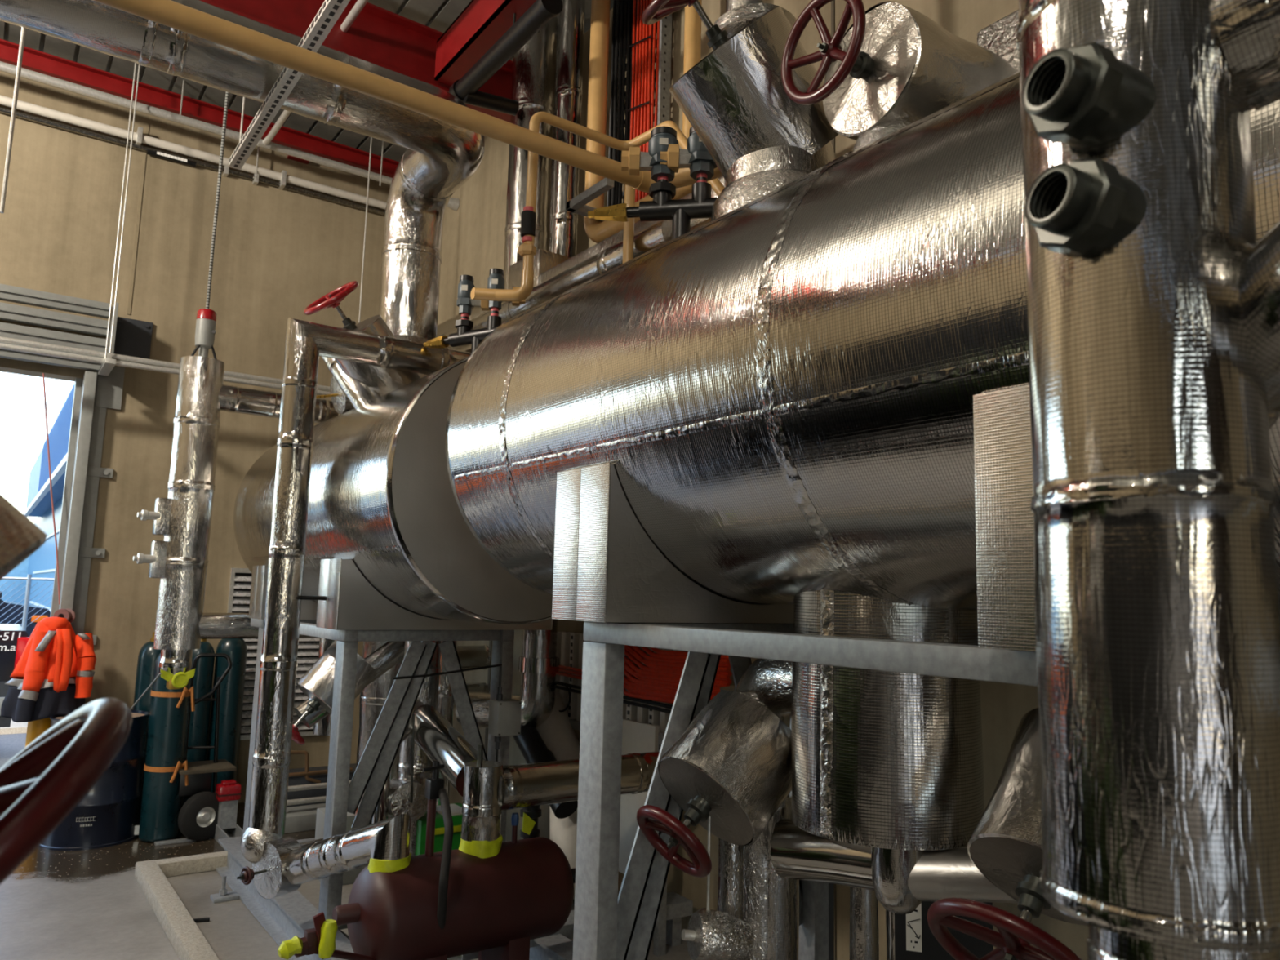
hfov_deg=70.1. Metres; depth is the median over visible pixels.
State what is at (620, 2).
cable
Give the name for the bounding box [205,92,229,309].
lead
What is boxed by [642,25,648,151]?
cable
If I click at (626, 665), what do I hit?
cable
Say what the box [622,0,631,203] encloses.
cable
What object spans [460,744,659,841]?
insulated pipe
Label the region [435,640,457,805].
insulated pipe
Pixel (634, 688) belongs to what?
cable
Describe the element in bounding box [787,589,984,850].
drop leg
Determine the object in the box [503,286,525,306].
outlet
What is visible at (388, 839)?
insulated pipe
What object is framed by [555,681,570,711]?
cable loop
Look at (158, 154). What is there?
light fixture
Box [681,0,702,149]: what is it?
gas pipe
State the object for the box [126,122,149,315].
trim
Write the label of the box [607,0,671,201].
ladder
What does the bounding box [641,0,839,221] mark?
angle valve
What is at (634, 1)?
cable
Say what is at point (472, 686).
insulated pipe
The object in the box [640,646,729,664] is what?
cable
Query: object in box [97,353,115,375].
bracket
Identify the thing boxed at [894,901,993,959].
cabinet
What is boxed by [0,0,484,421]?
insulated pipe
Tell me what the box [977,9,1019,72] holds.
box
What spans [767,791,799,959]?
insulated pipe
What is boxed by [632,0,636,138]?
cable
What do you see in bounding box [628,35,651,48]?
cable tie
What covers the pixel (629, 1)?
cable
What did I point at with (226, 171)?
conduit
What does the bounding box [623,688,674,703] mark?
cable
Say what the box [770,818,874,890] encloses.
insulated pipe
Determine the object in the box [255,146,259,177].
rod
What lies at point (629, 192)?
gas pipe
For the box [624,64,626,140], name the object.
cable
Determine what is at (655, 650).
cable
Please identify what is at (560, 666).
cable
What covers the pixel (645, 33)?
cable
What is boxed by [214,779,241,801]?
box
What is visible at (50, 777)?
handwheel
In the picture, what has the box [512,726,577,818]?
pipe
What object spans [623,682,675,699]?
cable
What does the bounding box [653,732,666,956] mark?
upright
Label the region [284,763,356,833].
equipment base
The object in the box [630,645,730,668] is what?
cable
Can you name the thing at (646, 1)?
cable
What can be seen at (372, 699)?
insulated pipe
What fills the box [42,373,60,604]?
rope
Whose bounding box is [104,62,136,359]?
rod
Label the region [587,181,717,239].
valve
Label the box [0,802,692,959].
floor
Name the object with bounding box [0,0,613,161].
ceiling
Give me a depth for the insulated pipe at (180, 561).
5.94 m
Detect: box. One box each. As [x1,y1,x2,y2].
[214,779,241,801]
[392,663,521,761]
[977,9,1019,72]
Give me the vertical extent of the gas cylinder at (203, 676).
1.430 m
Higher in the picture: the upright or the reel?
the reel
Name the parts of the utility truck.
panel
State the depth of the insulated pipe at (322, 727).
5.37 m
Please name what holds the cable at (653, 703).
attached to the cable trunking
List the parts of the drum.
lid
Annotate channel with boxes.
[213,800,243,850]
[229,0,350,168]
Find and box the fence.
[0,574,53,631]
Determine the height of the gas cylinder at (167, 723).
1.410 m
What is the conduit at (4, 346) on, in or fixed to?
attached to the rod at (135, 68)
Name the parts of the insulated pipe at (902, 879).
arm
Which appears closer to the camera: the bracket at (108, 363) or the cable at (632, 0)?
the cable at (632, 0)
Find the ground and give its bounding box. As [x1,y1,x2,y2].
[0,733,26,768]
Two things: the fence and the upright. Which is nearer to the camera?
the upright
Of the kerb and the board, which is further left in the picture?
the kerb
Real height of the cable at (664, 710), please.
0.050 m
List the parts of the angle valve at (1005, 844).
stem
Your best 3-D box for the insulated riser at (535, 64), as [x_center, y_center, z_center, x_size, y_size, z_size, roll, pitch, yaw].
[-0.789,-1.681,6.387,0.318,3.320,0.317,-5,-10,41]
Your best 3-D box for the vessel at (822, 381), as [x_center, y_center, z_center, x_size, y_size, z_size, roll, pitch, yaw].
[0.796,-0.251,2.379,1.232,1.286,3.576,7,-9,-35]
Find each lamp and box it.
[13,636,29,669]
[31,615,48,622]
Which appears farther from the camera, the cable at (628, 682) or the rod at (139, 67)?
the rod at (139, 67)
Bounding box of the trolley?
[143,653,236,845]
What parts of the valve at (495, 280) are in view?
rating plate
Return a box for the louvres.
[226,568,319,740]
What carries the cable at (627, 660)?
attached to the cable trunking
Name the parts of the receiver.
leg, leg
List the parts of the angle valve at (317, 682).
stem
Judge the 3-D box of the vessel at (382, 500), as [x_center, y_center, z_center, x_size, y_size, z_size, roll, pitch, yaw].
[-1.474,0.193,5.480,1.272,1.320,3.193,7,-9,-35]
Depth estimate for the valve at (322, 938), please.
3.27 m
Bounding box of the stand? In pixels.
[315,807,365,884]
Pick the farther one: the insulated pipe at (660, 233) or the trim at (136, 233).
the trim at (136, 233)
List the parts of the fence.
post, rail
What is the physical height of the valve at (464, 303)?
0.255 m
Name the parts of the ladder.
rail, rail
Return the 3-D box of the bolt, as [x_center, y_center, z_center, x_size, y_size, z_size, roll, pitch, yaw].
[-1.626,0.586,4.539,0.155,0.021,0.022,0,-8,15]
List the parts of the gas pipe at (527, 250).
arm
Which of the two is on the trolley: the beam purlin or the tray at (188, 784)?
the tray at (188, 784)
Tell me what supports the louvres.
attached to the wall at (277, 252)
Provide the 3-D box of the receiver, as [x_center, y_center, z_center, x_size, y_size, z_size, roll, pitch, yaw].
[-0.850,1.897,3.792,1.226,0.760,0.424,7,-9,-35]
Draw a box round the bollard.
[25,717,50,746]
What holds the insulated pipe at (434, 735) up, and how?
attached to the insulated pipe at (409, 798)
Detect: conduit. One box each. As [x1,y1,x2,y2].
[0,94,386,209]
[0,106,385,215]
[0,336,330,391]
[0,342,330,395]
[257,0,368,149]
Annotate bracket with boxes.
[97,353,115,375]
[447,197,459,210]
[565,177,613,221]
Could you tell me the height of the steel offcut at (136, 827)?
0.066 m
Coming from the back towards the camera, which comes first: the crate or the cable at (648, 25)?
the cable at (648, 25)
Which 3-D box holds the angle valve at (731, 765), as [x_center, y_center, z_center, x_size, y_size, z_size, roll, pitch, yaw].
[0.343,1.062,2.603,0.655,1.176,0.684,7,-9,-35]
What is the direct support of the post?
on the floor
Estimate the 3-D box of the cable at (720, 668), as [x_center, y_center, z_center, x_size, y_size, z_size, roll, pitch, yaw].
[0.129,0.776,5.123,0.034,0.525,1.130,7,-9,-34]
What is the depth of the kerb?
5.08 m
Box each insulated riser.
[502,16,558,303]
[549,25,559,251]
[551,0,585,257]
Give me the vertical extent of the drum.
0.860 m
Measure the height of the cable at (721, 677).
0.525 m
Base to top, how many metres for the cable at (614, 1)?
3.650 m
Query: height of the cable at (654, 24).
3.650 m
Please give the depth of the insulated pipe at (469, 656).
6.81 m
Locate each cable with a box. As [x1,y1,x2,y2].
[555,671,582,679]
[555,680,672,708]
[555,684,671,713]
[559,665,639,681]
[559,668,626,684]
[607,0,616,206]
[610,7,617,205]
[611,0,620,205]
[614,0,617,57]
[614,0,624,204]
[614,2,622,200]
[617,0,621,125]
[618,0,625,192]
[618,0,628,204]
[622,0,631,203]
[623,0,631,203]
[623,666,729,687]
[623,668,719,694]
[623,675,715,697]
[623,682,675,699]
[623,684,713,700]
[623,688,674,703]
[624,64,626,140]
[624,644,732,675]
[624,646,729,672]
[624,648,729,680]
[624,655,731,684]
[624,661,719,690]
[627,0,632,140]
[628,0,633,140]
[630,0,635,139]
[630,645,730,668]
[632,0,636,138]
[633,0,639,137]
[635,0,637,137]
[635,0,642,202]
[637,0,643,195]
[638,0,645,200]
[639,33,645,199]
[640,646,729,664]
[641,0,648,198]
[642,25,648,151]
[644,0,653,196]
[645,23,653,151]
[646,0,651,195]
[649,22,656,171]
[649,647,728,658]
[653,20,659,127]
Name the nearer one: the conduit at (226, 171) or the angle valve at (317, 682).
the angle valve at (317, 682)
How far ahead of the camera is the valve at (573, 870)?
4.15 m
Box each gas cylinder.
[133,631,160,822]
[138,653,192,842]
[182,639,214,804]
[206,638,247,791]
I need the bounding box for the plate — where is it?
[287,155,309,164]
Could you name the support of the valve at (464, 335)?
attached to the vessel at (382, 500)
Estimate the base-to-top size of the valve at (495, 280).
0.109 m
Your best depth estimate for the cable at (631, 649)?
5.11 m
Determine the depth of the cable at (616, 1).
6.19 m
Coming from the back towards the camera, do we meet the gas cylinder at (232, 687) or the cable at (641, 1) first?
the gas cylinder at (232, 687)
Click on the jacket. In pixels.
(52, 675)
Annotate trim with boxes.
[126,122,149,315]
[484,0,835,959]
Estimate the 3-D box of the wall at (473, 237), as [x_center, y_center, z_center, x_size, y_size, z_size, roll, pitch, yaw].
[3.838,-1.010,0.671,0.200,5.970,20.400,7,-9,-35]
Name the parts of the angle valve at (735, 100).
stem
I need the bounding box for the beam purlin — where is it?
[434,0,536,85]
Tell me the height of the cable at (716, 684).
0.525 m
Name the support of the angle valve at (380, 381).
attached to the insulated pipe at (440, 157)
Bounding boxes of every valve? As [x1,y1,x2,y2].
[0,493,47,579]
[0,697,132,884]
[277,911,337,959]
[291,640,377,745]
[303,280,395,337]
[333,358,420,396]
[423,315,501,354]
[456,275,489,319]
[487,268,504,288]
[488,298,525,315]
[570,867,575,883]
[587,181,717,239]
[621,126,679,182]
[636,657,792,959]
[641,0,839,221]
[660,126,717,182]
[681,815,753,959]
[781,0,1016,151]
[927,707,1088,959]
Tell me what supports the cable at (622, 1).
attached to the ladder
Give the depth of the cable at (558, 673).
5.85 m
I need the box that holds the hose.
[338,929,349,939]
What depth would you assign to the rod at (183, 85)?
7.58 m
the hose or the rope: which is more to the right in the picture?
the hose
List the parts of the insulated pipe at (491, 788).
level arm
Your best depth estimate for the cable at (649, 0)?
5.80 m
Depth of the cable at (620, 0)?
6.13 m
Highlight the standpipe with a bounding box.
[1016,0,1279,959]
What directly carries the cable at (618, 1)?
attached to the ladder
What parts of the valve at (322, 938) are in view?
lever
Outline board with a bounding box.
[618,718,659,874]
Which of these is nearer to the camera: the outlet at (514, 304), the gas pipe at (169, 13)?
the gas pipe at (169, 13)
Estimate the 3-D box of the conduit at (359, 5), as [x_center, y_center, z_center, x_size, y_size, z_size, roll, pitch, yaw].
[-1.636,-3.169,5.710,0.100,0.099,5.554,7,-9,-36]
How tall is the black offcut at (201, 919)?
0.018 m
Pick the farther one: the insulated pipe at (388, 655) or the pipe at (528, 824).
the insulated pipe at (388, 655)
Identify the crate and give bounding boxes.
[415,802,462,855]
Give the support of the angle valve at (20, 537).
attached to the compressor skid
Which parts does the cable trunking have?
rail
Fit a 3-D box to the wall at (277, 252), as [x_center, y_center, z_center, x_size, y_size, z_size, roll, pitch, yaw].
[-6.169,-0.568,6.126,10.000,5.970,0.200,7,-9,-35]
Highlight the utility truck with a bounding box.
[0,623,29,727]
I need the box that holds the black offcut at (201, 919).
[192,917,209,922]
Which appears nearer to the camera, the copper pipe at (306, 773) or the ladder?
the ladder
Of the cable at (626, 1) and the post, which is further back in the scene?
the cable at (626, 1)
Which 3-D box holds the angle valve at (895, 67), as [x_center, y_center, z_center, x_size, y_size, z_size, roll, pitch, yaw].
[0.774,-1.064,2.711,0.683,0.620,0.390,7,-9,-35]
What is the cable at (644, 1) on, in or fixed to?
attached to the ladder
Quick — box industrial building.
[23,382,82,612]
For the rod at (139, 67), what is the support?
hanging from the ceiling
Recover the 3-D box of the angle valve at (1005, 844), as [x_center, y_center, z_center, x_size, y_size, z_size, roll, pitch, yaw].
[0.892,0.673,1.967,0.613,0.850,0.349,7,-9,-35]
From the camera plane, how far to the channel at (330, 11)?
4.21 m
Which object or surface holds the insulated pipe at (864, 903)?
on the floor
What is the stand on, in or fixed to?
on the floor
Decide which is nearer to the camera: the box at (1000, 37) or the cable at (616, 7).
the box at (1000, 37)
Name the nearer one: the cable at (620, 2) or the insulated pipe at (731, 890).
the insulated pipe at (731, 890)
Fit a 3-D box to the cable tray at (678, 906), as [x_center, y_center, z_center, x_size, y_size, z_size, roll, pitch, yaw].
[-0.313,2.273,4.512,1.286,0.226,0.172,6,-9,-32]
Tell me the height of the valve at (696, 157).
0.222 m
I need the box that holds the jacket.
[0,616,96,722]
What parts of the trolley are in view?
toe plate, frame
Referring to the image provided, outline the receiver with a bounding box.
[315,834,573,959]
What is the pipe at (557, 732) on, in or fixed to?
on the floor
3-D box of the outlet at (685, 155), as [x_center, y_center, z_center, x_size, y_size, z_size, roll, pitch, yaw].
[0.177,-1.188,3.379,0.065,0.059,0.068,1,-7,1]
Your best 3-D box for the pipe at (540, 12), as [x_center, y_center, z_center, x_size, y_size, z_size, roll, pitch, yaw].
[-0.735,-3.014,5.841,0.449,0.914,1.242,7,-9,-35]
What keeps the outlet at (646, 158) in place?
attached to the valve at (633, 161)
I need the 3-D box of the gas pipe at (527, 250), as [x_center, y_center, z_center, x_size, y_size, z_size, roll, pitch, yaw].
[-0.139,-1.272,4.360,1.253,0.939,0.456,0,-8,14]
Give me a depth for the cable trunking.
5.89 m
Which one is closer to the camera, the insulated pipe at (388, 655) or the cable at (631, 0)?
the insulated pipe at (388, 655)
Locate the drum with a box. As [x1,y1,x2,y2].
[39,709,150,850]
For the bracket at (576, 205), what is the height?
0.050 m
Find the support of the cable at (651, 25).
attached to the ladder
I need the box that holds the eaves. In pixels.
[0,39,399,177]
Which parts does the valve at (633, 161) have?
rating plate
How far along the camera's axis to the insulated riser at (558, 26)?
6.54 m
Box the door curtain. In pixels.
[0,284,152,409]
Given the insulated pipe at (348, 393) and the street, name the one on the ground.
the street
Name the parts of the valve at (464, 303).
rating plate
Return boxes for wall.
[0,71,390,803]
[437,0,1088,959]
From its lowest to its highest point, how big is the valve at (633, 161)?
0.222 m
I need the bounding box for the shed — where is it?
[0,556,29,604]
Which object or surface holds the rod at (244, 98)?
hanging from the ceiling
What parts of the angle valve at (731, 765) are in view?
stem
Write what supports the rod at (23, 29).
hanging from the ceiling
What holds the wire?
attached to the insulated pipe at (180, 561)
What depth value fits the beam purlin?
6.15 m
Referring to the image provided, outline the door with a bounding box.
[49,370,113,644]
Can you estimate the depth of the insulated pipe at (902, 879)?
2.19 m
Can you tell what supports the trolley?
on the floor
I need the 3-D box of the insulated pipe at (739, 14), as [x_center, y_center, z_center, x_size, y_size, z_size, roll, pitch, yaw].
[0.426,-2.388,3.311,0.299,2.600,0.301,7,-9,-35]
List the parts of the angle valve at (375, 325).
stem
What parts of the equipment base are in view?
rail, rail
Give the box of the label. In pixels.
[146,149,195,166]
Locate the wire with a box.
[130,672,161,710]
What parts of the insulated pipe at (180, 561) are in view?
arm, arm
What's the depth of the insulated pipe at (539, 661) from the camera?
5.71 m
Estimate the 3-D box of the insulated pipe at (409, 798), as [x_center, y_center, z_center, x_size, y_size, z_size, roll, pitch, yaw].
[-1.227,1.378,4.893,0.295,1.450,0.380,-4,-9,36]
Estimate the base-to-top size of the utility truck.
1.740 m
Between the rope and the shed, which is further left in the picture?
the shed
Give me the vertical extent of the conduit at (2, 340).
0.050 m
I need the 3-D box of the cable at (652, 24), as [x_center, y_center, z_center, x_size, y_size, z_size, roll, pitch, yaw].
[0.038,-1.613,5.693,0.027,3.650,0.028,7,-9,-35]
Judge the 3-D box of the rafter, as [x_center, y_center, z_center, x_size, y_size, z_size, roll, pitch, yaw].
[-4.676,-3.412,4.420,9.700,0.430,0.180,7,-9,-35]
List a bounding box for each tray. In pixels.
[177,773,212,796]
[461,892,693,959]
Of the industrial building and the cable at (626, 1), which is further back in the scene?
the industrial building
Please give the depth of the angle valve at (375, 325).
4.94 m
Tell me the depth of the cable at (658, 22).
5.75 m
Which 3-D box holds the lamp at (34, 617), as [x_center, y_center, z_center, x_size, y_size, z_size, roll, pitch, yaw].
[-9.578,2.213,14.560,0.220,0.110,0.130,7,-9,-35]
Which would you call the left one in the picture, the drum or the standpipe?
the drum
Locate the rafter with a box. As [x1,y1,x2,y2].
[200,0,512,122]
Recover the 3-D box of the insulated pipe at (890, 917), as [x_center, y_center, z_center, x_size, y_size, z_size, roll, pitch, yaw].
[0.839,1.764,2.967,0.079,0.900,0.078,-1,-8,15]
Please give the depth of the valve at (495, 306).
4.74 m
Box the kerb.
[134,850,227,959]
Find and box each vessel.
[233,355,552,630]
[445,71,1279,651]
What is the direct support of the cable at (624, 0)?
attached to the ladder
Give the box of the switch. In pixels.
[520,805,542,839]
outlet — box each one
[470,297,489,311]
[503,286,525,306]
[640,151,653,170]
[679,148,692,168]
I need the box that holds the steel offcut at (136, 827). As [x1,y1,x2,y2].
[133,825,139,835]
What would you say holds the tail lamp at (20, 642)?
attached to the utility truck
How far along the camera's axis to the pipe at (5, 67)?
7.50 m
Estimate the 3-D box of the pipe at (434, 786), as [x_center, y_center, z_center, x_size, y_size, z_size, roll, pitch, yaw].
[-0.811,1.523,3.705,0.100,0.698,0.319,6,-9,-31]
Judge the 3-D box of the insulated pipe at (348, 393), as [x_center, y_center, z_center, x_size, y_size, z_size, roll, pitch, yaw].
[-1.703,-0.512,5.319,0.381,0.470,0.965,4,-8,-21]
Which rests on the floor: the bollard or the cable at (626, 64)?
the bollard
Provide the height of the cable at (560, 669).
0.050 m
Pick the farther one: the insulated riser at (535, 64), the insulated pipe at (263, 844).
the insulated riser at (535, 64)
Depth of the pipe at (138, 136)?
7.76 m
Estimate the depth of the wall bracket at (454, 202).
8.44 m
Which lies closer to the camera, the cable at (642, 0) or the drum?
the cable at (642, 0)
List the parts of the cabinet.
label plate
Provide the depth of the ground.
10.24 m
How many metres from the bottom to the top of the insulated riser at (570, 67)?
3.320 m
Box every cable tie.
[626,101,649,111]
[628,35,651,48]
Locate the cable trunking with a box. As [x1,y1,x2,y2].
[555,631,684,732]
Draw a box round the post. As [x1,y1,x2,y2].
[828,883,834,959]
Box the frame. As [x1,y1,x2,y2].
[209,617,1037,959]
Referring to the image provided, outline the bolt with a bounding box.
[301,595,326,600]
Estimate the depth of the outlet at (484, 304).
4.85 m
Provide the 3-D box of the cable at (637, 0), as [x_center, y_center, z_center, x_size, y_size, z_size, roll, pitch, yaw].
[-0.048,-1.604,5.777,0.028,3.650,0.027,7,-9,-35]
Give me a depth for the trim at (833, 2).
4.69 m
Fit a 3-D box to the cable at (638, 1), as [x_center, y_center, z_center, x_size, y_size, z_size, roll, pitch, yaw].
[-0.049,-1.608,5.747,0.025,3.650,0.027,7,-9,-35]
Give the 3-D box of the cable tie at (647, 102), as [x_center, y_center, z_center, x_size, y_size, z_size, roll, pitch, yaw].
[-0.012,-2.368,5.788,0.004,0.062,0.247,7,-9,-35]
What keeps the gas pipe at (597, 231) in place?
attached to the bracket at (576, 205)
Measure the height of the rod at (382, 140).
0.630 m
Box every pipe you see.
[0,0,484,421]
[0,61,392,185]
[92,0,722,192]
[133,308,337,689]
[236,317,471,898]
[285,813,411,884]
[288,750,352,783]
[294,640,404,728]
[312,637,334,735]
[315,356,378,413]
[355,560,417,824]
[371,640,441,856]
[408,704,485,796]
[422,760,453,929]
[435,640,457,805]
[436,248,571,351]
[440,220,671,351]
[448,0,562,115]
[453,682,488,708]
[455,618,559,727]
[456,644,491,669]
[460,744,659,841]
[470,111,724,302]
[511,812,535,843]
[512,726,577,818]
[535,690,579,899]
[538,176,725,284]
[583,0,722,243]
[622,184,635,263]
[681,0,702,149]
[713,0,796,39]
[717,837,745,921]
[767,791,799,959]
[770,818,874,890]
[849,886,879,959]
[871,846,1017,914]
[885,910,894,959]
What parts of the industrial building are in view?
rail, rail, rail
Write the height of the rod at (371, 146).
2.015 m
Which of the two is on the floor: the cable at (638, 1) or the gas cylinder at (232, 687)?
the gas cylinder at (232, 687)
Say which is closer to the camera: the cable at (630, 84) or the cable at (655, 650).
the cable at (655, 650)
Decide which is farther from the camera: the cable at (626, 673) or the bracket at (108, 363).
the bracket at (108, 363)
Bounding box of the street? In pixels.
[0,719,27,734]
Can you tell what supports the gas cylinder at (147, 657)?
on the floor
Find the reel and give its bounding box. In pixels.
[53,608,75,622]
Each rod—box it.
[0,26,26,213]
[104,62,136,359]
[109,64,140,353]
[179,80,184,115]
[239,97,245,142]
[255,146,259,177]
[358,137,372,322]
[379,140,383,186]

